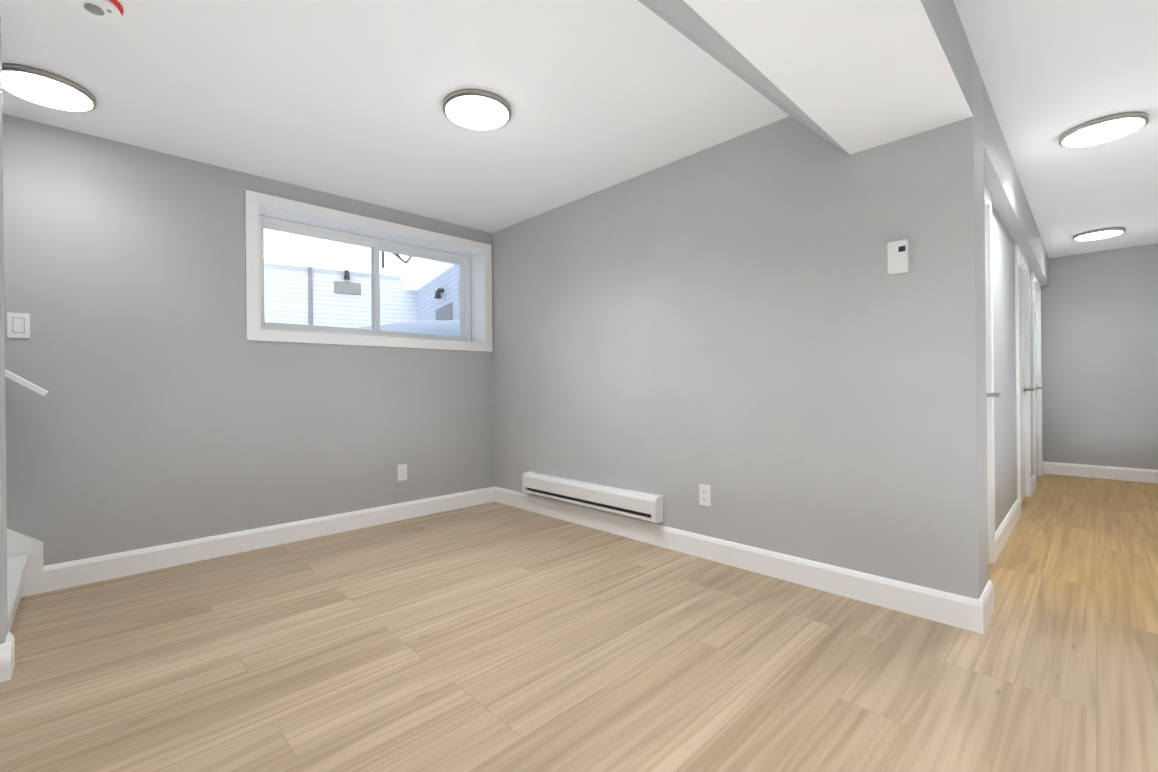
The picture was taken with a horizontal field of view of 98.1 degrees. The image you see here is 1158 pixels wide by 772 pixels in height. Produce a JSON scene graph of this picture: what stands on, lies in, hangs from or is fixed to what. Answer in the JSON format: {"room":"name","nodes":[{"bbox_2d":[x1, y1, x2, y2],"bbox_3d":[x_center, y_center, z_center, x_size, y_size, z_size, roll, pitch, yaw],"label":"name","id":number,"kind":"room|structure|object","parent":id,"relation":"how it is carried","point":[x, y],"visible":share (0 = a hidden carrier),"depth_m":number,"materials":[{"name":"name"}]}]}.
{"room":"finished basement","nodes":[
{"label":"finished basement","id":0,"kind":"room"},
{"bbox_2d":[0,17,7,643],"bbox_3d":[-2.928,-0.132,0.685,2.825,2.200,0.100,-1,0,-44],"label":"wall","id":1,"kind":"structure","parent":0,"point":[3,581],"depth_m":1.66,"materials":[{"name":"grey paint"}]},
{"bbox_2d":[0,632,14,682],"bbox_3d":[-2.871,0.907,0.670,2.810,0.120,0.045,-1,0,-44],"label":"baseboard","id":2,"kind":"structure","parent":1,"relation":"attached to","point":[7,649],"depth_m":1.63,"materials":[{"name":"white wood"}]},
{"bbox_2d":[2,113,494,565],"bbox_3d":[-1.120,-0.277,3.932,10.150,2.450,0.300,-1,0,-44],"label":"wall","id":3,"kind":"structure","parent":0,"point":[173,405],"depth_m":2.70,"materials":[{"name":"grey paint"}]},
{"bbox_2d":[7,312,29,337],"bbox_3d":[-2.569,-0.278,2.302,0.070,0.115,0.010,-1,0,-44],"label":"switch plate","id":4,"kind":"object","parent":3,"relation":"attached to","point":[18,325],"visible":1,"depth_m":2.30,"materials":[{"name":"white plastic"}]},
{"bbox_2d":[7,529,43,596],"bbox_3d":[-3.525,-0.235,1.364,2.820,2.419,0.016,-1,0,-44],"label":"trim","id":5,"kind":"structure","parent":3,"relation":"attached to","point":[20,544],"depth_m":2.31,"materials":[{"name":"white wood"}]},
{"bbox_2d":[5,369,48,395],"bbox_3d":[-3.210,-0.753,1.609,2.069,1.612,0.114,-1,0,-44],"label":"handrail","id":6,"kind":"object","parent":3,"relation":"attached to","point":[25,383],"visible":1,"depth_m":2.24,"materials":[{"name":"white wood"}]},
{"bbox_2d":[43,487,491,591],"bbox_3d":[-1.609,0.894,3.222,2.500,0.120,0.015,-1,0,-44],"label":"baseboard","id":7,"kind":"structure","parent":3,"relation":"attached to","point":[57,576],"depth_m":2.88,"materials":[{"name":"white wood"}]},
{"bbox_2d":[245,190,492,351],"bbox_3d":[-1.423,-0.709,3.616,1.706,0.874,0.296,-1,0,-44],"label":"sliding window","id":8,"kind":"structure","parent":3,"relation":"in","point":[376,245],"depth_m":3.52,"materials":[{"name":"white plastic"}]},
{"bbox_2d":[397,464,406,480],"bbox_3d":[-1.257,0.615,3.574,0.070,0.115,0.008,-1,0,-44],"label":"outlet","id":9,"kind":"object","parent":3,"relation":"attached to","point":[402,471],"visible":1,"depth_m":3.57,"materials":[{"name":"white plastic"}]},
{"bbox_2d":[492,486,991,633],"bbox_3d":[0.402,0.872,2.993,0.015,0.120,3.152,-1,0,-44],"label":"baseboard","id":10,"kind":"structure","parent":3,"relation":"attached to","point":[962,612],"depth_m":2.38,"materials":[{"name":"white wood"}]},
{"bbox_2d":[0,0,1108,232],"bbox_3d":[-1.364,-1.239,0.847,5.508,0.520,4.391,-1,0,-44],"label":"ceiling","id":11,"kind":"structure","parent":0,"point":[342,98],"depth_m":1.97,"materials":[{"name":"white paint"}]},
{"bbox_2d":[2,63,96,111],"bbox_3d":[-2.210,-1.227,2.082,0.304,0.026,0.304,-1,0,-44],"label":"recessed light","id":12,"kind":"object","parent":11,"relation":"in","point":[42,87],"visible":0.98,"depth_m":2.06,"materials":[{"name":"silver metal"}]},
{"bbox_2d":[65,0,124,23],"bbox_3d":[-1.551,-1.225,1.607,0.146,0.045,0.146,-1,0,-44],"label":"smoke detector","id":13,"kind":"object","parent":11,"relation":"attached to","point":[109,11],"visible":1,"depth_m":1.61,"materials":[{"name":"white plastic"}]},
{"bbox_2d":[443,89,510,130],"bbox_3d":[-0.461,-1.246,2.279,0.304,0.026,0.304,-1,0,-44],"label":"recessed light","id":14,"kind":"object","parent":11,"relation":"in","point":[478,109],"visible":1,"depth_m":2.24,"materials":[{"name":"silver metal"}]},
{"bbox_2d":[0,474,1157,771],"bbox_3d":[0.358,0.992,2.502,10.450,0.120,4.591,-1,0,-44],"label":"floor","id":15,"kind":"structure","parent":0,"point":[492,636],"depth_m":1.71,"materials":[{"name":"brown wood"}]},
{"bbox_2d":[7,554,28,631],"bbox_3d":[-3.131,0.020,1.146,2.475,1.900,0.837,-1,0,-44],"label":"stairs","id":16,"kind":"structure","parent":15,"relation":"on","point":[16,567],"depth_m":2.06,"materials":[{"name":"white paint"}]},
{"bbox_2d":[492,55,988,599],"bbox_3d":[0.453,-0.294,3.066,0.328,2.450,3.137,-1,0,-44],"label":"wall","id":17,"kind":"structure","parent":0,"point":[760,341],"depth_m":2.44,"materials":[{"name":"grey paint"}]},
{"bbox_2d":[699,484,710,506],"bbox_3d":[0.679,0.589,2.711,0.008,0.115,0.070,-1,0,-44],"label":"outlet","id":18,"kind":"object","parent":17,"relation":"attached to","point":[704,494],"visible":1,"depth_m":2.71,"materials":[{"name":"white plastic"}]},
{"bbox_2d":[887,239,908,274],"bbox_3d":[1.301,-0.525,2.048,0.025,0.132,0.072,-1,0,-44],"label":"thermostat","id":19,"kind":"object","parent":17,"relation":"attached to","point":[898,257],"visible":0.96,"depth_m":2.04,"materials":[{"name":"white plastic"}]},
{"bbox_2d":[992,205,1032,531],"bbox_3d":[3.116,-0.323,3.642,4.290,2.450,0.100,-1,0,-44],"label":"wall","id":20,"kind":"structure","parent":0,"point":[1004,354],"depth_m":3.05,"materials":[{"name":"grey paint"}]},
{"bbox_2d":[986,393,1000,396],"bbox_3d":[1.895,-0.001,2.369,0.540,1.813,0.105,-1,0,-44],"label":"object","id":21,"kind":"structure","parent":20,"relation":"in","point":[993,394],"depth_m":2.49,"materials":[{"name":"white metal"}]},
{"bbox_2d":[995,499,1019,559],"bbox_3d":[2.602,0.848,3.047,1.251,0.120,0.015,-1,0,-44],"label":"baseboard","id":22,"kind":"structure","parent":20,"relation":"attached to","point":[1002,534],"depth_m":2.97,"materials":[{"name":"white wood"}]},
{"bbox_2d":[984,183,1042,564],"bbox_3d":[3.084,-0.047,3.596,4.109,1.900,0.116,-1,0,-44],"label":"door frame","id":23,"kind":"structure","parent":20,"relation":"attached to","point":[1021,261],"depth_m":3.49,"materials":[{"name":"white wood"}]},
{"bbox_2d":[1019,266,1035,502],"bbox_3d":[3.355,-0.017,3.794,0.730,1.813,0.105,-1,0,-44],"label":"door","id":24,"kind":"structure","parent":20,"relation":"in","point":[1023,389],"depth_m":3.92,"materials":[{"name":"white wood"}]},
{"bbox_2d":[1031,475,1034,495],"bbox_3d":[3.824,0.835,4.239,0.396,0.120,0.015,-1,0,-44],"label":"baseboard","id":25,"kind":"structure","parent":20,"relation":"attached to","point":[1033,477],"depth_m":4.24,"materials":[{"name":"white wood"}]},
{"bbox_2d":[1034,289,1046,477],"bbox_3d":[4.271,-0.026,4.688,0.730,1.813,0.105,-1,0,-44],"label":"door","id":26,"kind":"structure","parent":20,"relation":"in","point":[1036,385],"depth_m":4.85,"materials":[{"name":"white wood"}]},
{"bbox_2d":[983,82,1048,285],"bbox_3d":[3.166,-1.273,3.581,4.290,0.550,0.071,-1,0,-44],"label":"wall","id":27,"kind":"structure","parent":0,"point":[1002,182],"depth_m":2.79,"materials":[{"name":"grey paint"}]},
{"bbox_2d":[973,0,1157,257],"bbox_3d":[3.468,-1.411,3.161,4.642,0.282,0.954,-1,0,-44],"label":"ceiling","id":28,"kind":"structure","parent":0,"point":[1047,86],"depth_m":2.31,"materials":[{"name":"white paint"}]},
{"bbox_2d":[1073,227,1124,240],"bbox_3d":[4.336,-1.266,4.192,0.304,0.026,0.304,-1,0,-44],"label":"recessed light","id":29,"kind":"object","parent":28,"relation":"in","point":[1102,233],"visible":1,"depth_m":4.15,"materials":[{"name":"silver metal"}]},
{"bbox_2d":[1059,112,1148,147],"bbox_3d":[2.558,-1.247,2.457,0.304,0.026,0.304,-1,0,-44],"label":"recessed light","id":30,"kind":"object","parent":28,"relation":"in","point":[1104,129],"visible":1,"depth_m":2.42,"materials":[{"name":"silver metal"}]},
{"bbox_2d":[1041,243,1157,469],"bbox_3d":[5.045,-0.343,4.807,0.100,2.450,1.125,-1,0,-44],"label":"wall","id":31,"kind":"structure","parent":0,"point":[1099,338],"depth_m":4.79,"materials":[{"name":"grey paint"}]},
{"bbox_2d":[1043,462,1157,482],"bbox_3d":[5.006,0.822,4.777,0.015,0.120,0.895,-1,0,-44],"label":"baseboard","id":32,"kind":"structure","parent":31,"relation":"attached to","point":[1068,469],"depth_m":4.79,"materials":[{"name":"white wood"}]},
{"label":"outside","id":33,"kind":"structure","parent":0,"visible":0},
{"bbox_3d":[-6.082,-0.116,10.489,34.000,0.240,15.980,-1,0,-44],"label":"snowy ground","id":34,"kind":"structure","parent":33,"visible":0},
{"bbox_2d":[264,228,459,327],"bbox_3d":[-8.758,-2.438,6.763,19.100,4.940,9.000,-1,0,-31],"label":"window glass","id":35,"kind":"object","parent":34,"relation":"on","point":[396,273],"depth_m":9.60,"materials":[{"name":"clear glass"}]},
{"bbox_2d":[358,320,459,335],"bbox_3d":[-1.239,-0.250,7.098,5.200,1.240,3.600,-1,0,-44],"label":"snow bank","id":36,"kind":"object","parent":34,"relation":"on","point":[430,327],"depth_m":5.43,"materials":[{"name":"white snow"}]}
]}

